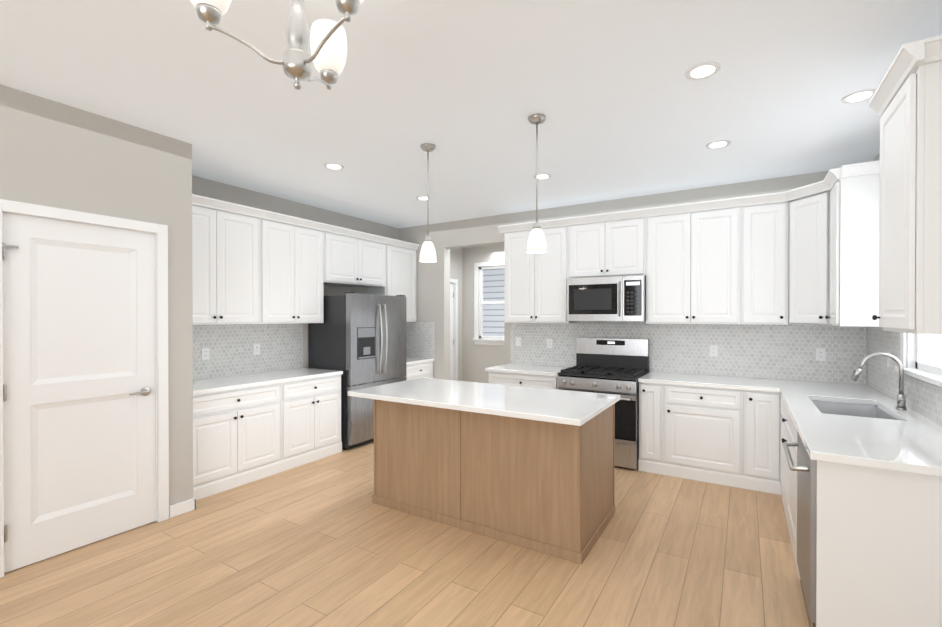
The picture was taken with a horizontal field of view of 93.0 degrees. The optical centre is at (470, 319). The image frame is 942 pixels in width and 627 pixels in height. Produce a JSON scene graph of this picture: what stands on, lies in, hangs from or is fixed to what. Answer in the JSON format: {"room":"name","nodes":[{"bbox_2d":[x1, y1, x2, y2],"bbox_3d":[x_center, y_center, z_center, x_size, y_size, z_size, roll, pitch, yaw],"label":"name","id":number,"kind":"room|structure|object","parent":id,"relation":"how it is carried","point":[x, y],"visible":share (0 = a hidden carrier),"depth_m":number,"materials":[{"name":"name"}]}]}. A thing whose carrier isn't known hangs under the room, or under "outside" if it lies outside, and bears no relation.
{"room":"kitchen","nodes":[
{"label":"kitchen","id":0,"kind":"room"},
{"bbox_2d":[0,84,192,505],"bbox_3d":[-3.570,0.073,1.397,0.130,2.880,5.060,0,0,31],"label":"wall","id":1,"kind":"structure","parent":0,"point":[55,154],"depth_m":3.13,"materials":[{"name":"beige paint"}]},
{"bbox_2d":[2,212,155,572],"bbox_3d":[-2.541,0.432,2.966,0.085,2.128,0.806,0,0,31],"label":"pantry door","id":2,"kind":"structure","parent":1,"relation":"in","point":[79,371],"depth_m":2.92,"materials":[{"name":"painted wood"},{"name":"nickel"}]},
{"bbox_2d":[0,199,168,577],"bbox_3d":[-2.584,0.400,2.994,0.149,2.208,0.946,0,0,31],"label":"door frame","id":3,"kind":"structure","parent":1,"relation":"attached to","point":[160,231],"depth_m":3.30,"materials":[{"name":"white wood"}]},
{"bbox_2d":[176,497,195,510],"bbox_3d":[-2.531,1.455,3.743,0.824,0.090,0.014,0,0,31],"label":"baseboard","id":4,"kind":"structure","parent":1,"relation":"attached to","point":[190,504],"depth_m":3.49,"materials":[{"name":"white wood"}]},
{"bbox_2d":[192,175,398,378],"bbox_3d":[-2.049,0.051,5.437,0.130,2.880,3.680,0,0,31],"label":"wall","id":5,"kind":"structure","parent":0,"point":[204,187],"depth_m":5.37,"materials":[{"name":"paint"}]},
{"bbox_2d":[192,194,263,324],"bbox_3d":[-2.502,-0.526,4.224,0.353,1.148,0.877,0,0,31],"label":"upper cabinet","id":6,"kind":"object","parent":5,"relation":"attached to","point":[251,265],"depth_m":4.21,"materials":[{"name":"white wood"}]},
{"bbox_2d":[193,323,302,379],"bbox_3d":[-2.448,0.314,4.653,0.008,0.533,1.657,0,0,31],"label":"wall tile","id":7,"kind":"structure","parent":5,"relation":"attached to","point":[231,349],"depth_m":4.74,"materials":[{"name":"grey tile"}]},
{"bbox_2d":[202,348,208,359],"bbox_3d":[-2.603,0.337,4.382,0.008,0.116,0.072,0,0,31],"label":"electrical outlet","id":8,"kind":"object","parent":7,"relation":"attached to","point":[205,353],"depth_m":4.38,"materials":[{"name":"white plastic"}]},
{"bbox_2d":[254,344,259,354],"bbox_3d":[-2.321,0.324,4.843,0.008,0.116,0.072,0,0,31],"label":"electrical outlet","id":9,"kind":"object","parent":7,"relation":"attached to","point":[256,346],"depth_m":4.84,"materials":[{"name":"white plastic"}]},
{"bbox_2d":[264,210,327,323],"bbox_3d":[-2.062,-0.530,4.943,0.353,1.148,0.809,0,0,31],"label":"upper cabinet","id":10,"kind":"object","parent":5,"relation":"attached to","point":[295,249],"depth_m":4.84,"materials":[{"name":"white wood"}]},
{"bbox_2d":[328,224,387,289],"bbox_3d":[-1.577,-0.775,5.736,0.353,0.668,1.049,0,0,31],"label":"upper cabinet","id":11,"kind":"object","parent":5,"relation":"attached to","point":[355,258],"depth_m":5.64,"materials":[{"name":"white wood"}]},
{"bbox_2d":[368,238,419,321],"bbox_3d":[-1.127,-0.539,6.474,0.353,1.148,0.677,0,0,31],"label":"upper cabinet","id":12,"kind":"object","parent":5,"relation":"attached to","point":[401,255],"depth_m":6.40,"materials":[{"name":"white wood"}]},
{"bbox_2d":[0,441,812,626],"bbox_3d":[-0.501,1.536,2.706,6.170,0.060,10.880,0,0,31],"label":"floor","id":13,"kind":"structure","parent":0,"point":[325,542],"depth_m":2.69,"materials":[{"name":"brown wood"}]},
{"bbox_2d":[193,383,284,499],"bbox_3d":[-2.366,1.060,4.163,0.657,0.876,0.900,0,0,31],"label":"base cabinet","id":14,"kind":"object","parent":13,"relation":"on","point":[243,436],"depth_m":3.99,"materials":[{"name":"white wood"}]},
{"bbox_2d":[285,375,341,470],"bbox_3d":[-1.929,1.056,4.877,0.657,0.876,0.774,0,0,31],"label":"base cabinet","id":15,"kind":"object","parent":13,"relation":"on","point":[312,406],"depth_m":4.69,"materials":[{"name":"white wood"}]},
{"bbox_2d":[193,367,342,395],"bbox_3d":[-2.160,0.601,4.490,0.665,0.038,1.677,0,0,31],"label":"countertop","id":16,"kind":"structure","parent":15,"relation":"on","point":[214,385],"depth_m":4.39,"materials":[{"name":"white stone"}]},
{"bbox_2d":[308,292,406,449],"bbox_3d":[-1.376,0.586,5.621,0.784,1.808,0.980,0,0,31],"label":"fridge","id":17,"kind":"object","parent":13,"relation":"on","point":[359,340],"visible":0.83,"depth_m":5.24,"materials":[{"name":"grey metal"}]},
{"bbox_2d":[404,361,432,379],"bbox_3d":[-0.993,1.048,6.408,0.657,0.876,0.665,0,0,31],"label":"base cabinet","id":18,"kind":"object","parent":13,"relation":"on","point":[420,370],"depth_m":6.24,"materials":[{"name":"white wood"}]},
{"bbox_2d":[406,357,433,364],"bbox_3d":[-0.991,0.590,6.403,0.665,0.038,0.667,0,0,31],"label":"countertop","id":19,"kind":"structure","parent":18,"relation":"on","point":[411,360],"depth_m":6.35,"materials":[{"name":"white stone"}]},
{"bbox_2d":[372,399,614,563],"bbox_3d":[0.160,1.064,3.564,1.744,0.875,0.862,0,0,31],"label":"kitchen island","id":20,"kind":"object","parent":13,"relation":"on","point":[547,488],"visible":0.75,"depth_m":3.10,"materials":[{"name":"brown wood"}]},
{"bbox_2d":[348,378,619,425],"bbox_3d":[0.077,0.606,3.560,1.940,0.038,0.990,0,0,31],"label":"island countertop","id":21,"kind":"structure","parent":20,"relation":"on","point":[575,408],"depth_m":3.33,"materials":[{"name":"white stone"}]},
{"bbox_2d":[488,371,557,389],"bbox_3d":[0.742,1.054,5.351,0.878,0.876,0.657,0,0,31],"label":"base cabinet","id":22,"kind":"object","parent":13,"relation":"on","point":[525,380],"depth_m":5.06,"materials":[{"name":"white wood"}]},
{"bbox_2d":[485,363,568,376],"bbox_3d":[0.729,0.596,5.353,0.911,0.038,0.665,0,0,31],"label":"countertop","id":23,"kind":"structure","parent":22,"relation":"on","point":[544,370],"depth_m":5.24,"materials":[{"name":"white stone"}]},
{"bbox_2d":[557,337,648,468],"bbox_3d":[1.440,0.847,4.855,0.807,1.255,0.762,0,0,31],"label":"range","id":24,"kind":"object","parent":13,"relation":"on","point":[617,366],"visible":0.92,"depth_m":4.66,"materials":[{"name":"silver metal"}]},
{"bbox_2d":[638,382,780,494],"bbox_3d":[2.323,1.059,4.385,1.172,0.876,0.657,0,0,31],"label":"base cabinet","id":25,"kind":"object","parent":13,"relation":"on","point":[720,436],"depth_m":4.08,"materials":[{"name":"white wood"}]},
{"bbox_2d":[638,372,781,392],"bbox_3d":[2.231,0.602,4.266,1.140,0.038,0.953,0,0,31],"label":"countertop","id":26,"kind":"structure","parent":25,"relation":"on","point":[696,380],"depth_m":4.25,"materials":[{"name":"white stone"}]},
{"bbox_2d":[780,416,796,505],"bbox_3d":[2.736,1.172,3.344,0.658,0.661,0.721,0,0,31],"label":"base cabinet","id":27,"kind":"object","parent":13,"relation":"on","point":[787,427],"depth_m":3.52,"materials":[{"name":"white wood"}]},
{"bbox_2d":[782,431,816,626],"bbox_3d":[1.972,1.064,2.181,0.716,0.850,0.605,0,0,31],"label":"dishwasher","id":28,"kind":"object","parent":13,"relation":"on","point":[805,468],"visible":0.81,"depth_m":2.17,"materials":[{"name":"silver metal"}]},
{"bbox_2d":[784,436,941,619],"bbox_3d":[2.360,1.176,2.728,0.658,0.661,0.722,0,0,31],"label":"base cabinet","id":29,"kind":"object","parent":13,"relation":"on","point":[878,547],"depth_m":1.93,"materials":[{"name":"white wood"}]},
{"bbox_2d":[778,379,941,476],"bbox_3d":[2.544,0.609,3.017,0.698,0.038,2.757,0,0,31],"label":"countertop","id":30,"kind":"structure","parent":29,"relation":"on","point":[908,440],"depth_m":2.37,"materials":[{"name":"white stone"}]},
{"bbox_2d":[811,400,896,419],"bbox_3d":[2.585,0.727,3.042,0.432,0.195,0.792,0,0,31],"label":"sink","id":31,"kind":"object","parent":30,"relation":"attached to","point":[852,409],"depth_m":3.33,"materials":[{"name":"silver metal"}]},
{"bbox_2d":[850,352,908,409],"bbox_3d":[2.713,0.405,2.975,0.286,0.371,0.091,0,0,31],"label":"faucet","id":32,"kind":"object","parent":30,"relation":"on","point":[901,399],"visible":1,"depth_m":2.93,"materials":[{"name":"silver metal"}]},
{"bbox_2d":[449,249,449,379],"bbox_3d":[-0.538,0.044,6.682,0.530,2.880,0.020,0,0,31],"label":"wall jog","id":33,"kind":"object","parent":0,"point":[449,314],"visible":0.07,"depth_m":6.54,"materials":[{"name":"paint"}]},
{"bbox_2d":[450,247,462,380],"bbox_3d":[-0.481,0.040,7.409,0.130,2.880,1.320,0,0,31],"label":"wall","id":34,"kind":"structure","parent":0,"point":[456,266],"depth_m":7.74,"materials":[{"name":"paint"}]},
{"bbox_2d":[450,283,453,379],"bbox_3d":[-0.518,0.428,7.305,0.047,2.088,0.792,0,0,31],"label":"door","id":35,"kind":"structure","parent":34,"relation":"in","point":[451,330],"depth_m":7.59,"materials":[{"name":"white wood"}]},
{"bbox_2d":[450,278,457,380],"bbox_3d":[-0.530,0.398,7.312,0.148,2.165,0.930,0,0,31],"label":"door frame","id":36,"kind":"structure","parent":34,"relation":"attached to","point":[455,329],"depth_m":7.63,"materials":[{"name":"white wood"}]},
{"bbox_2d":[0,0,941,227],"bbox_3d":[-0.501,-1.414,2.689,6.170,0.080,10.880,0,0,31],"label":"ceiling","id":37,"kind":"structure","parent":0,"point":[617,98],"depth_m":2.68,"materials":[{"name":"paint"}]},
{"bbox_2d":[190,0,363,89],"bbox_3d":[-0.560,-1.092,1.560,0.571,0.549,0.618,0,0,31],"label":"chandelier","id":38,"kind":"object","parent":37,"relation":"hanging from","point":[328,42],"visible":1,"depth_m":1.56,"materials":[{"name":"silver metal"}]},
{"bbox_2d":[324,163,343,169],"bbox_3d":[-1.235,-1.378,4.029,0.175,0.006,0.175,0,0,25],"label":"recessed light","id":39,"kind":"object","parent":37,"relation":"in","point":[334,166],"depth_m":4.02,"materials":[{"name":"white plastic"}]},
{"bbox_2d":[416,196,430,199],"bbox_3d":[-0.542,-1.384,5.106,0.175,0.006,0.175,0,0,25],"label":"recessed light","id":40,"kind":"object","parent":37,"relation":"in","point":[419,197],"depth_m":5.10,"materials":[{"name":"white plastic"}]},
{"bbox_2d":[419,143,436,261],"bbox_3d":[-0.342,-0.921,3.556,0.140,0.914,0.140,0,0,31],"label":"pendant light","id":41,"kind":"object","parent":37,"relation":"hanging from","point":[427,252],"visible":1,"depth_m":3.53,"materials":[{"name":"white glass"}]},
{"bbox_2d":[527,114,546,252],"bbox_3d":[0.450,-0.918,3.049,0.140,0.914,0.140,0,0,31],"label":"pendant light","id":42,"kind":"object","parent":37,"relation":"hanging from","point":[536,243],"visible":1,"depth_m":3.02,"materials":[{"name":"white glass"}]},
{"bbox_2d":[533,173,550,179],"bbox_3d":[0.688,-1.380,4.318,0.175,0.006,0.175,0,0,25],"label":"recessed light","id":43,"kind":"object","parent":37,"relation":"in","point":[540,176],"depth_m":4.30,"materials":[{"name":"white plastic"}]},
{"bbox_2d":[685,62,720,79],"bbox_3d":[1.280,-1.369,2.468,0.175,0.006,0.175,0,0,25],"label":"recessed light","id":44,"kind":"object","parent":37,"relation":"in","point":[702,70],"depth_m":2.46,"materials":[{"name":"white plastic"}]},
{"bbox_2d":[705,140,730,148],"bbox_3d":[1.944,-1.375,3.516,0.175,0.006,0.175,0,0,25],"label":"recessed light","id":45,"kind":"object","parent":37,"relation":"in","point":[720,143],"depth_m":3.50,"materials":[{"name":"white plastic"}]},
{"bbox_2d":[841,89,875,103],"bbox_3d":[2.390,-1.371,2.750,0.175,0.006,0.175,0,0,-8],"label":"recessed light","id":46,"kind":"object","parent":37,"relation":"in","point":[862,95],"depth_m":2.74,"materials":[{"name":"white plastic"}]},
{"bbox_2d":[462,243,503,382],"bbox_3d":[0.866,0.041,7.282,2.300,2.880,0.130,0,0,31],"label":"wall","id":47,"kind":"structure","parent":0,"point":[478,359],"depth_m":7.71,"materials":[{"name":"paint"}]},
{"bbox_2d":[473,261,503,344],"bbox_3d":[0.510,-0.270,7.446,1.040,1.400,0.140,0,0,31],"label":"window","id":48,"kind":"structure","parent":47,"relation":"in","point":[490,340],"depth_m":7.65,"materials":[{"name":"white"}]},
{"bbox_2d":[399,171,866,407],"bbox_3d":[1.266,0.051,5.491,5.730,2.880,0.130,0,0,31],"label":"wall","id":49,"kind":"structure","parent":0,"point":[432,291],"depth_m":6.08,"materials":[{"name":"paint"}]},
{"bbox_2d":[406,322,433,358],"bbox_3d":[-0.815,0.302,6.683,0.658,0.533,0.008,0,0,31],"label":"wall tile","id":50,"kind":"structure","parent":49,"relation":"attached to","point":[419,339],"depth_m":6.64,"materials":[{"name":"grey tile"}]},
{"bbox_2d":[502,217,577,322],"bbox_3d":[0.846,-0.556,5.458,0.824,1.192,0.353,0,0,31],"label":"upper cabinet","id":51,"kind":"object","parent":49,"relation":"attached to","point":[535,284],"depth_m":5.29,"materials":[{"name":"white wood"}]},
{"bbox_2d":[570,208,645,278],"bbox_3d":[1.554,-0.806,5.023,0.834,0.687,0.353,0,0,31],"label":"upper cabinet","id":52,"kind":"object","parent":49,"relation":"attached to","point":[613,244],"depth_m":4.85,"materials":[{"name":"white wood"}]},
{"bbox_2d":[567,275,645,320],"bbox_3d":[1.526,-0.220,4.981,0.827,0.477,0.460,0,0,31],"label":"microwave","id":53,"kind":"object","parent":52,"relation":"attached to","point":[620,298],"visible":0.98,"depth_m":4.79,"materials":[{"name":"silver metal"}]},
{"bbox_2d":[511,321,866,383],"bbox_3d":[2.037,0.301,4.939,3.554,0.555,0.008,0,0,31],"label":"wall tile","id":54,"kind":"structure","parent":49,"relation":"attached to","point":[785,352],"depth_m":4.59,"materials":[{"name":"grey tile"}]},
{"bbox_2d":[516,337,520,345],"bbox_3d":[0.613,0.289,5.796,0.072,0.116,0.014,0,0,31],"label":"electrical outlet","id":55,"kind":"object","parent":54,"relation":"attached to","point":[518,339],"depth_m":5.79,"materials":[{"name":"white plastic"}]},
{"bbox_2d":[547,339,552,347],"bbox_3d":[0.982,0.300,5.575,0.072,0.116,0.008,0,0,31],"label":"electrical outlet","id":56,"kind":"object","parent":54,"relation":"attached to","point":[549,341],"depth_m":5.57,"materials":[{"name":"white plastic"}]},
{"bbox_2d":[710,345,717,356],"bbox_3d":[2.517,0.325,4.636,0.072,0.116,0.008,0,0,31],"label":"electrical outlet","id":57,"kind":"object","parent":54,"relation":"attached to","point":[713,348],"depth_m":4.63,"materials":[{"name":"white plastic"}]},
{"bbox_2d":[816,348,825,360],"bbox_3d":[3.268,0.328,4.177,0.072,0.116,0.008,0,0,31],"label":"electrical outlet","id":58,"kind":"object","parent":54,"relation":"attached to","point":[820,354],"depth_m":4.17,"materials":[{"name":"white plastic"}]},
{"bbox_2d":[646,197,741,323],"bbox_3d":[2.273,-0.551,4.585,0.849,1.192,0.353,0,0,31],"label":"upper cabinet","id":59,"kind":"object","parent":49,"relation":"attached to","point":[722,261],"depth_m":4.41,"materials":[{"name":"white wood"}]},
{"bbox_2d":[742,192,788,324],"bbox_3d":[2.793,-0.549,4.267,0.370,1.192,0.353,0,0,31],"label":"upper cabinet","id":60,"kind":"object","parent":49,"relation":"attached to","point":[764,216],"depth_m":4.11,"materials":[{"name":"white wood"}]},
{"bbox_2d":[785,180,831,325],"bbox_3d":[3.102,-0.547,3.894,0.669,1.193,0.669,0,0,31],"label":"upper cabinet","id":61,"kind":"object","parent":49,"relation":"attached to","point":[809,254],"visible":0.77,"depth_m":3.83,"materials":[{"name":"white wood"}]},
{"bbox_2d":[873,153,879,160],"bbox_3d":[1.443,0.079,0.413,0.130,2.880,8.610,0,0,31],"label":"wall","id":62,"kind":"structure","parent":0,"point":[877,157],"depth_m":3.75,"materials":[{"name":"paint"}]},
{"bbox_2d":[824,160,879,326],"bbox_3d":[2.969,-0.544,3.416,0.396,1.193,0.420,0,0,31],"label":"upper cabinet","id":63,"kind":"object","parent":62,"relation":"attached to","point":[854,240],"visible":0.81,"depth_m":3.32,"materials":[{"name":"white wood"}]},
{"bbox_2d":[867,327,941,425],"bbox_3d":[2.848,0.324,2.848,0.008,0.533,2.708,0,0,31],"label":"wall tile","id":64,"kind":"structure","parent":62,"relation":"attached to","point":[923,398],"depth_m":3.28,"materials":[{"name":"grey tile"}]},
{"bbox_2d":[887,351,890,366],"bbox_3d":[3.171,0.302,3.396,0.014,0.116,0.072,0,0,31],"label":"electrical outlet","id":65,"kind":"object","parent":64,"relation":"attached to","point":[888,361],"visible":0.86,"depth_m":3.38,"materials":[{"name":"white plastic"}]},
{"bbox_2d":[868,35,941,333],"bbox_3d":[2.116,-0.537,2.020,0.396,1.193,0.668,0,0,31],"label":"upper cabinet","id":66,"kind":"object","parent":62,"relation":"attached to","point":[905,102],"visible":1,"depth_m":1.89,"materials":[{"name":"white wood"}]},
{"bbox_2d":[895,332,941,386],"bbox_3d":[2.769,-0.352,2.652,0.145,1.433,1.073,0,0,31],"label":"window","id":67,"kind":"structure","parent":62,"relation":"in","point":[920,356],"depth_m":2.88,"materials":[{"name":"white glass"}]},
{"label":"outside","id":68,"kind":"structure","parent":0,"visible":0},
{"bbox_2d":[483,268,503,335],"bbox_3d":[1.230,-0.324,8.048,3.080,3.200,0.020,0,0,31],"label":"siding","id":69,"kind":"object","parent":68,"point":[493,290],"depth_m":8.53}
]}

